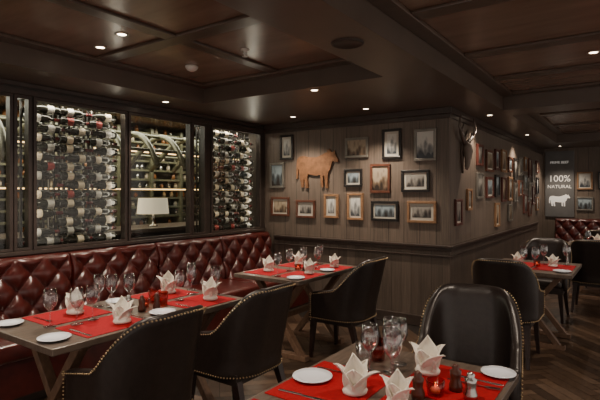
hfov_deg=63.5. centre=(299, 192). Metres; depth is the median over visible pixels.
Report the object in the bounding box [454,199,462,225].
picture frame
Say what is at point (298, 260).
folded napkin
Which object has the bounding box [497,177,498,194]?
print
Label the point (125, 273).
wine glass
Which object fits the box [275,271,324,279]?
placemat
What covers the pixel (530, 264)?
placemat
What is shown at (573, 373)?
floor
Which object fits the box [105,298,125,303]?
plate
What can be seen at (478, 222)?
wall
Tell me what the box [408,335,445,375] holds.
folded napkin
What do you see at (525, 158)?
picture frame
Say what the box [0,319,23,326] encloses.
plate
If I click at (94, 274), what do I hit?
wine glass
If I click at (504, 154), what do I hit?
print
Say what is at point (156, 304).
pepper mill
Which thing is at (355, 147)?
print
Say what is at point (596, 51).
recessed light
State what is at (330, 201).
print
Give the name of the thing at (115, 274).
wine glass
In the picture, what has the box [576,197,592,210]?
picture frame
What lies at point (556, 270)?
plate
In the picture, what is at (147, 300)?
tealight holder
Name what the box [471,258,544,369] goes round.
dining chair
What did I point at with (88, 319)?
wine glass
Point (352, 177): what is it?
print
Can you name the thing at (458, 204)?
print
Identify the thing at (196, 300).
placemat
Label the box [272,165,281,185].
print
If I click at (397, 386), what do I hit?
folded napkin
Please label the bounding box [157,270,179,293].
folded napkin
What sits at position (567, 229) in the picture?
bench
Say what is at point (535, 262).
tealight holder
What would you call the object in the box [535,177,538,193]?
picture frame
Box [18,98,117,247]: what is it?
wine rack
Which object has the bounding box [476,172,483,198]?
picture frame
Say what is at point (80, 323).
wine glass
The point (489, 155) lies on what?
print
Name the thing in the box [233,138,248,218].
wall
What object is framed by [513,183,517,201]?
picture frame
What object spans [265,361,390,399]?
placemat
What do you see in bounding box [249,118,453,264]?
wall
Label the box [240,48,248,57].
sprinkler
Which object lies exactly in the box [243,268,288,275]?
placemat
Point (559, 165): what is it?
sign
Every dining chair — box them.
[61,305,206,399]
[192,281,295,399]
[309,256,387,356]
[412,283,523,399]
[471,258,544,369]
[521,238,571,323]
[570,239,599,311]
[583,230,599,287]
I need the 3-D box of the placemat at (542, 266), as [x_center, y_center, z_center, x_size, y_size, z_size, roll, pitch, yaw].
[2.553,0.748,4.866,0.340,0.003,0.500,0,0,35]
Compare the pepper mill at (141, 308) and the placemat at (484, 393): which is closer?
the placemat at (484, 393)
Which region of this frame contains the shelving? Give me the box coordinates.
[0,109,238,233]
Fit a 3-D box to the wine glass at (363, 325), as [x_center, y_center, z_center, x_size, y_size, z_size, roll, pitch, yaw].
[0.290,0.645,2.018,0.076,0.198,0.076,0,0,35]
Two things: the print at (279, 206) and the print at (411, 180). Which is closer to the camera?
the print at (411, 180)
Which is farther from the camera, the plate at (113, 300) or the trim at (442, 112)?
the trim at (442, 112)
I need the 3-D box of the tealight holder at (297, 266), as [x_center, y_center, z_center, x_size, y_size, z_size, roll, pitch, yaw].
[-0.020,0.719,4.714,0.068,0.054,0.068,0,0,35]
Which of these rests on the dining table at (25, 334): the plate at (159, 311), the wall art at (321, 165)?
the plate at (159, 311)
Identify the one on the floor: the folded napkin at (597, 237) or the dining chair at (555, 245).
the dining chair at (555, 245)
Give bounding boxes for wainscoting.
[278,225,536,315]
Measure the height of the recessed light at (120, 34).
0.006 m
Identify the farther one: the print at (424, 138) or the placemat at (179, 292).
the print at (424, 138)
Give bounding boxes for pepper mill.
[138,295,145,311]
[153,293,160,308]
[411,370,424,399]
[449,363,461,392]
[463,371,477,399]
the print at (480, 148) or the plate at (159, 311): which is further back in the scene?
the print at (480, 148)
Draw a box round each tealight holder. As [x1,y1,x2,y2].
[139,297,149,306]
[294,264,300,269]
[426,376,444,397]
[533,260,540,265]
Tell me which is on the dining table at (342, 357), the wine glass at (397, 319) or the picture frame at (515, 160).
the wine glass at (397, 319)
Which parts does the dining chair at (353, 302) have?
nailhead trim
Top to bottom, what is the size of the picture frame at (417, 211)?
0.248 m
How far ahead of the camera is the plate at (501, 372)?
2.01 m
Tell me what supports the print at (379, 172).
attached to the picture frame at (380, 174)
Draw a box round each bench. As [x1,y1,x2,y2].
[0,231,308,399]
[555,218,599,241]
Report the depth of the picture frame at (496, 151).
6.92 m
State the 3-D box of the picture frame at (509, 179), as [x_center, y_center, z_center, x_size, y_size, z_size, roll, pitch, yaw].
[3.348,-0.065,7.719,0.028,0.377,0.282,0,0,35]
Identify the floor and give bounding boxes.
[37,281,599,399]
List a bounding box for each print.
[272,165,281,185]
[274,201,285,212]
[284,139,289,155]
[300,204,310,213]
[328,199,333,212]
[347,139,365,155]
[348,173,358,182]
[351,197,359,215]
[373,166,386,189]
[375,205,393,216]
[387,134,396,153]
[406,175,423,186]
[412,206,430,217]
[417,131,432,158]
[457,203,459,220]
[478,175,482,195]
[479,147,481,163]
[488,154,491,167]
[488,181,491,193]
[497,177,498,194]
[503,153,505,168]
[503,179,505,199]
[515,160,516,177]
[515,185,516,199]
[525,196,526,211]
[578,198,591,208]
[580,174,589,186]
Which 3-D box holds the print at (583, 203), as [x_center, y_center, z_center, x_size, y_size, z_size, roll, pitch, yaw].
[5.835,0.220,9.938,0.240,0.220,0.001,0,0,35]
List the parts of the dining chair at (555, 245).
seat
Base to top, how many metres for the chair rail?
0.125 m
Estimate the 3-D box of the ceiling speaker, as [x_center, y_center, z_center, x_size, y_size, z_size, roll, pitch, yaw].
[0.297,-0.934,3.039,0.210,0.011,0.210,0,0,35]
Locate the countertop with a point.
(137, 231)
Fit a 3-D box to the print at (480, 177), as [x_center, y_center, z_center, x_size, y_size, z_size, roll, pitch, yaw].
[2.321,-0.095,6.255,0.001,0.275,0.250,0,0,35]
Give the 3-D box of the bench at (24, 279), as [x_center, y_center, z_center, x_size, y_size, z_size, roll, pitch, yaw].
[-1.819,1.015,4.179,0.798,0.970,5.694,0,0,35]
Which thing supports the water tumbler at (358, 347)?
on the dining table at (342, 357)
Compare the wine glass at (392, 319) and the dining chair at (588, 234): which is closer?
the wine glass at (392, 319)
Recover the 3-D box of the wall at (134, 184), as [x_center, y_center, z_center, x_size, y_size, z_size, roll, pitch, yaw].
[-4.116,0.000,6.544,0.150,3.000,9.000,0,0,35]
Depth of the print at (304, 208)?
6.37 m
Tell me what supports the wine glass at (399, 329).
on the dining table at (342, 357)
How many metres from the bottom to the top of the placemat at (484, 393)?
0.003 m
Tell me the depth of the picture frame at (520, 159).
8.38 m
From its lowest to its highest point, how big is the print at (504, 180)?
0.306 m
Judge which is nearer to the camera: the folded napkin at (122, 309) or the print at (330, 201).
the folded napkin at (122, 309)
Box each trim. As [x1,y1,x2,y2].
[0,0,599,134]
[264,106,543,154]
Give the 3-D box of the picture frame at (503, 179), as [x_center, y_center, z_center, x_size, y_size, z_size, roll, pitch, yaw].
[3.094,-0.052,7.357,0.028,0.366,0.281,0,0,35]
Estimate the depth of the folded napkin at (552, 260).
4.90 m
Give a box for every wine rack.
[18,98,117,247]
[194,125,252,231]
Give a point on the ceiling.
(394, 69)
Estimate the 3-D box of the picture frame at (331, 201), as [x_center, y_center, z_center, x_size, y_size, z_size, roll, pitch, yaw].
[0.394,0.165,6.139,0.208,0.304,0.028,0,0,35]
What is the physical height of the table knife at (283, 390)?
0.004 m
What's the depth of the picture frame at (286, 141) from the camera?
6.54 m
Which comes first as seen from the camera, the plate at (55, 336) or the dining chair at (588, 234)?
the plate at (55, 336)
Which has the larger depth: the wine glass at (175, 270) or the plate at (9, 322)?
the wine glass at (175, 270)
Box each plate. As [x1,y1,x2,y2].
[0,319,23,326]
[36,332,71,341]
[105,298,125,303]
[149,308,175,314]
[287,275,304,278]
[292,368,332,382]
[320,268,334,270]
[481,365,516,378]
[553,269,571,272]
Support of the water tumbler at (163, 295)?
on the dining table at (25, 334)
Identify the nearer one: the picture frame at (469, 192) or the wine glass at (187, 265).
the wine glass at (187, 265)
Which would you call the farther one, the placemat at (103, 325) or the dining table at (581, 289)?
the dining table at (581, 289)
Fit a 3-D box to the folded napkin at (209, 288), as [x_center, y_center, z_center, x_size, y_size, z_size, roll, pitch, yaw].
[-0.636,0.667,3.383,0.162,0.159,0.136,0,0,24]
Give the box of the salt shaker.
[126,295,132,306]
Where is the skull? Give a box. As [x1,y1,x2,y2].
[458,114,476,173]
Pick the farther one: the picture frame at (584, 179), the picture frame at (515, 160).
the picture frame at (584, 179)
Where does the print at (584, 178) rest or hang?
attached to the picture frame at (584, 179)
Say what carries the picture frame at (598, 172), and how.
attached to the wall at (586, 159)
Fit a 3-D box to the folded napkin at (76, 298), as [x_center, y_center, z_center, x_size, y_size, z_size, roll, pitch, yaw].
[-1.396,0.667,2.988,0.162,0.159,0.136,0,0,6]
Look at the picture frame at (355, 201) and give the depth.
5.94 m
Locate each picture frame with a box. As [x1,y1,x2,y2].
[270,163,284,187]
[271,197,289,215]
[280,134,293,159]
[296,200,315,217]
[324,194,338,217]
[344,169,362,186]
[345,137,368,157]
[347,193,363,219]
[370,163,390,192]
[371,201,398,221]
[382,128,401,158]
[401,169,429,191]
[407,201,436,223]
[414,128,436,160]
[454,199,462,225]
[466,189,472,210]
[476,143,483,165]
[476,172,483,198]
[485,149,493,171]
[485,177,493,197]
[494,149,499,169]
[494,175,499,196]
[494,203,499,226]
[501,149,506,172]
[501,177,506,201]
[507,157,512,172]
[507,177,512,200]
[507,204,512,221]
[513,158,517,179]
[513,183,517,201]
[518,157,522,175]
[518,180,522,195]
[523,175,527,189]
[523,194,527,213]
[524,157,527,171]
[528,158,531,177]
[528,182,531,198]
[528,202,531,215]
[532,163,535,182]
[532,186,535,204]
[535,161,538,172]
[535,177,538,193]
[535,197,538,210]
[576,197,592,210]
[577,172,592,189]
[598,172,599,189]
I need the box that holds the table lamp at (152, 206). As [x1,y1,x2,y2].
[137,198,168,226]
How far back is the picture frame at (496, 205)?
6.91 m
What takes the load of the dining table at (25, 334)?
on the floor
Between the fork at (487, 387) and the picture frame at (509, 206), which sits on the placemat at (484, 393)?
the fork at (487, 387)
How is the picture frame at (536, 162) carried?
attached to the wall at (478, 222)
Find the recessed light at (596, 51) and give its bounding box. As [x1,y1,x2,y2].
[586,50,599,54]
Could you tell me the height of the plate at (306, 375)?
0.014 m
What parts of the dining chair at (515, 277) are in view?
nailhead trim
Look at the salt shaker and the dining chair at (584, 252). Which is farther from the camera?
the dining chair at (584, 252)
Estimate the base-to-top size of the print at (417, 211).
0.128 m
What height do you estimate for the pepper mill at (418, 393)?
0.100 m
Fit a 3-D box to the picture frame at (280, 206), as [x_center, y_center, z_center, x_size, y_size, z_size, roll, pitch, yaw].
[-0.273,0.184,6.606,0.309,0.259,0.028,0,0,35]
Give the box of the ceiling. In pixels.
[0,0,599,148]
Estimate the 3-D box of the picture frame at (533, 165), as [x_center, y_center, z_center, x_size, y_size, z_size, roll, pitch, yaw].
[4.536,-0.385,9.416,0.028,0.364,0.278,0,0,35]
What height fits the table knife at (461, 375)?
0.004 m
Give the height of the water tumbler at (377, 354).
0.089 m
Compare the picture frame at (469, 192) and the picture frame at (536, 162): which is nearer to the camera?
the picture frame at (469, 192)
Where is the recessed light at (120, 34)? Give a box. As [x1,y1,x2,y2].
[114,32,128,36]
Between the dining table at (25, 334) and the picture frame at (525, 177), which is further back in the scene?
the picture frame at (525, 177)
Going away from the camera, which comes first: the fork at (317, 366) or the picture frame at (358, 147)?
the fork at (317, 366)
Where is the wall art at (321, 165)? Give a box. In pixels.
[296,148,337,187]
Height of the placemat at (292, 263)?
0.003 m
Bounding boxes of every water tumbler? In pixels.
[148,288,158,302]
[157,291,167,305]
[355,340,371,364]
[370,337,385,361]
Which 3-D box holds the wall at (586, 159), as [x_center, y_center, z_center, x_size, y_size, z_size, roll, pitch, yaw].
[6.946,0.190,9.267,4.450,2.620,0.150,0,0,35]
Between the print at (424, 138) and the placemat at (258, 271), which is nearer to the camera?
the placemat at (258, 271)
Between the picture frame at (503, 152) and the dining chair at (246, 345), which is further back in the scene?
the picture frame at (503, 152)
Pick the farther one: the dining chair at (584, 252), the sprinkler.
the dining chair at (584, 252)
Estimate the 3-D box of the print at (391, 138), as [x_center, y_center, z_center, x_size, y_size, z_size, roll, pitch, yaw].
[1.072,-0.574,5.668,0.120,0.231,0.001,0,0,35]
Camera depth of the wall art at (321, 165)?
6.25 m
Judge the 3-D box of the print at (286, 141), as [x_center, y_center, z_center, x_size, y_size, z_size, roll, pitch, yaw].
[-0.180,-0.615,6.544,0.099,0.217,0.001,0,0,35]
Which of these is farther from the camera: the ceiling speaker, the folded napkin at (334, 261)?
the folded napkin at (334, 261)
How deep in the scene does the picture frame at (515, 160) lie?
8.05 m
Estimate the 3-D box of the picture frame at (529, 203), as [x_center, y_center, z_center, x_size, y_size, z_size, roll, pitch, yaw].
[4.312,0.301,9.096,0.028,0.264,0.248,0,0,35]
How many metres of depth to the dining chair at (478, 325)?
2.94 m
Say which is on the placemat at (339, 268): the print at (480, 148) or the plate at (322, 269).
the plate at (322, 269)
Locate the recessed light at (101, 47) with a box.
[93,45,106,49]
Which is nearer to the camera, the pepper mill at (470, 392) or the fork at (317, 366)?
the pepper mill at (470, 392)
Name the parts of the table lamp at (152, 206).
lamp shade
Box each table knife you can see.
[69,329,91,335]
[278,389,324,399]
[461,375,503,385]
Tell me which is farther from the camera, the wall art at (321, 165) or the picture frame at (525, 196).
the picture frame at (525, 196)
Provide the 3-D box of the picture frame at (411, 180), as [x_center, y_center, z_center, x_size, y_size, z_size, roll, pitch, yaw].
[1.305,-0.137,5.501,0.333,0.251,0.028,0,0,35]
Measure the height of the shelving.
2.590 m
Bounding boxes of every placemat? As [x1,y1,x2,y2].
[22,305,111,325]
[55,315,141,337]
[131,288,198,299]
[167,294,235,307]
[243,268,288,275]
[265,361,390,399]
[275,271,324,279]
[277,262,320,267]
[314,264,351,271]
[407,365,508,399]
[524,262,533,267]
[532,263,575,272]
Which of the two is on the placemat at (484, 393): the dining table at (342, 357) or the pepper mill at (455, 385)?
the pepper mill at (455, 385)
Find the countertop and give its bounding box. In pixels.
[0,220,248,249]
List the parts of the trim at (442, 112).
crown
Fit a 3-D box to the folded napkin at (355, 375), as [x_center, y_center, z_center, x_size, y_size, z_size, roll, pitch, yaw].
[0.205,0.674,1.798,0.147,0.144,0.123,0,0,-17]
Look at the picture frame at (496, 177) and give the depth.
6.94 m
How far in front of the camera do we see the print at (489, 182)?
6.67 m
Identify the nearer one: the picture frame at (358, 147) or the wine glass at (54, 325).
the wine glass at (54, 325)
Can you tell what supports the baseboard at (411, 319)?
attached to the wall at (309, 143)
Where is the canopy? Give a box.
[0,112,248,173]
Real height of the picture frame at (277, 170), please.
0.342 m
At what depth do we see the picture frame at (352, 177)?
5.96 m
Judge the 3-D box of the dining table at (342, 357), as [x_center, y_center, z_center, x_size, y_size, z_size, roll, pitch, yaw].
[0.248,1.125,1.731,0.760,0.750,1.220,0,0,35]
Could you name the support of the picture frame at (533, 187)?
attached to the wall at (478, 222)
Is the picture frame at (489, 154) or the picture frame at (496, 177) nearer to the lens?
the picture frame at (489, 154)
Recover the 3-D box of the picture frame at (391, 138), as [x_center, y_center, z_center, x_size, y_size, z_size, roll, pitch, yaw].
[1.070,-0.574,5.666,0.240,0.351,0.028,0,0,35]
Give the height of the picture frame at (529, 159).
0.361 m
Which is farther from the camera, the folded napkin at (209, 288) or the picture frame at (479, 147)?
the picture frame at (479, 147)
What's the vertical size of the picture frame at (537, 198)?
0.270 m
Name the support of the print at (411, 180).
attached to the picture frame at (411, 180)
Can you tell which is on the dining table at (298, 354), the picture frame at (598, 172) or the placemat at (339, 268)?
the placemat at (339, 268)
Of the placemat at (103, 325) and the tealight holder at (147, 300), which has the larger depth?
the tealight holder at (147, 300)
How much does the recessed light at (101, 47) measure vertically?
0.006 m
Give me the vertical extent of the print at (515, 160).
0.298 m
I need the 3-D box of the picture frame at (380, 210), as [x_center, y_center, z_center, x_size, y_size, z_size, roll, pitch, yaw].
[0.996,0.213,5.718,0.347,0.236,0.028,0,0,35]
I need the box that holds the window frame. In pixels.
[0,83,264,257]
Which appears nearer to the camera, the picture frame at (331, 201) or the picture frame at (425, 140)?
the picture frame at (425, 140)
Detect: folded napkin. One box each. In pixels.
[65,287,88,314]
[107,296,137,323]
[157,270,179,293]
[202,276,221,300]
[262,255,275,271]
[292,251,305,263]
[304,258,315,273]
[329,253,339,266]
[333,352,379,396]
[379,368,414,399]
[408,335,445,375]
[511,251,524,261]
[545,254,559,266]
[592,234,599,239]
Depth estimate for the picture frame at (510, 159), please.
7.66 m
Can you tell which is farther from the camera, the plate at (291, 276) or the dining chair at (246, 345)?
the plate at (291, 276)
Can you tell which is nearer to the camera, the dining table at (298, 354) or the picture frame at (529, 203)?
the dining table at (298, 354)
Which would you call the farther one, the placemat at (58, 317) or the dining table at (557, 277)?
the dining table at (557, 277)
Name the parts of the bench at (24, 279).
seat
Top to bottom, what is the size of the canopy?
0.798 m
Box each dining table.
[0,287,242,399]
[234,261,355,361]
[247,342,518,399]
[503,258,581,350]
[568,241,599,300]
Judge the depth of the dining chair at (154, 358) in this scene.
2.30 m
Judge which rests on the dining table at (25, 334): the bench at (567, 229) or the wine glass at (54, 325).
the wine glass at (54, 325)
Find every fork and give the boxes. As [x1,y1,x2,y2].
[317,366,341,372]
[447,378,500,390]
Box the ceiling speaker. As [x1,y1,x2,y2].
[331,38,363,48]
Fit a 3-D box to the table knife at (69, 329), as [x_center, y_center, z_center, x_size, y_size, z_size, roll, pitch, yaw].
[-1.172,0.745,2.589,0.210,0.004,0.015,0,0,35]
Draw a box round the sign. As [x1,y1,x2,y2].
[545,150,573,216]
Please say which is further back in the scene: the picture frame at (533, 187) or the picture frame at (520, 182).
the picture frame at (533, 187)
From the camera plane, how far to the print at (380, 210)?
5.72 m
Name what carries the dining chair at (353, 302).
on the floor
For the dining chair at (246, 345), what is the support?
on the floor
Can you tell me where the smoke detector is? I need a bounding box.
[185,65,197,71]
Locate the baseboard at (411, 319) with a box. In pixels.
[376,309,422,325]
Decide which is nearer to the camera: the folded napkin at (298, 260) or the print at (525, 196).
the folded napkin at (298, 260)
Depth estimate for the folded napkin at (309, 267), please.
4.46 m
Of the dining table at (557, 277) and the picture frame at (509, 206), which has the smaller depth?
the dining table at (557, 277)
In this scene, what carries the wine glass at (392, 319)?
on the dining table at (342, 357)
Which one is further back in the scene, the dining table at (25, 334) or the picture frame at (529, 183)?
the picture frame at (529, 183)
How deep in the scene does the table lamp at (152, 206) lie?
6.41 m
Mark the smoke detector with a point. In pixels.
(191, 68)
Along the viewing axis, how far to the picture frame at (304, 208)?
6.36 m
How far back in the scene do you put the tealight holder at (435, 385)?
1.77 m
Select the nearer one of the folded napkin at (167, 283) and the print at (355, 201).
the folded napkin at (167, 283)
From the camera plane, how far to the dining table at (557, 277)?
4.70 m
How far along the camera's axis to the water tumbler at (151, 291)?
3.28 m
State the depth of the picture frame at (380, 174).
5.75 m
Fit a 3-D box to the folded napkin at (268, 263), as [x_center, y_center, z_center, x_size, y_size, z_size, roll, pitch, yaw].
[-0.307,0.671,4.618,0.154,0.152,0.129,0,0,18]
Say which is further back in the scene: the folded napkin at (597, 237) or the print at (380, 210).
the folded napkin at (597, 237)
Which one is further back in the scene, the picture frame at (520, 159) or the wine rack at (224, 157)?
the picture frame at (520, 159)
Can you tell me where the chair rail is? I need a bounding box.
[273,222,538,257]
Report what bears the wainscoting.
attached to the wall at (478, 222)
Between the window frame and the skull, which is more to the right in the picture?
the skull
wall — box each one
[0,110,217,232]
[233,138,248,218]
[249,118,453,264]
[454,120,542,244]
[543,146,599,237]
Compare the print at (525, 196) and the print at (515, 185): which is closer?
the print at (515, 185)
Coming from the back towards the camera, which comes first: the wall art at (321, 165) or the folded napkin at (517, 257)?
the wall art at (321, 165)
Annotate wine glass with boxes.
[42,288,57,327]
[69,286,83,325]
[86,283,99,320]
[93,274,104,306]
[106,274,117,306]
[123,273,134,305]
[174,270,184,300]
[186,265,195,293]
[361,322,378,374]
[382,316,399,373]
[383,327,401,375]
[390,317,407,365]
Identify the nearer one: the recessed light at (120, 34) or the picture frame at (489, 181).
the recessed light at (120, 34)

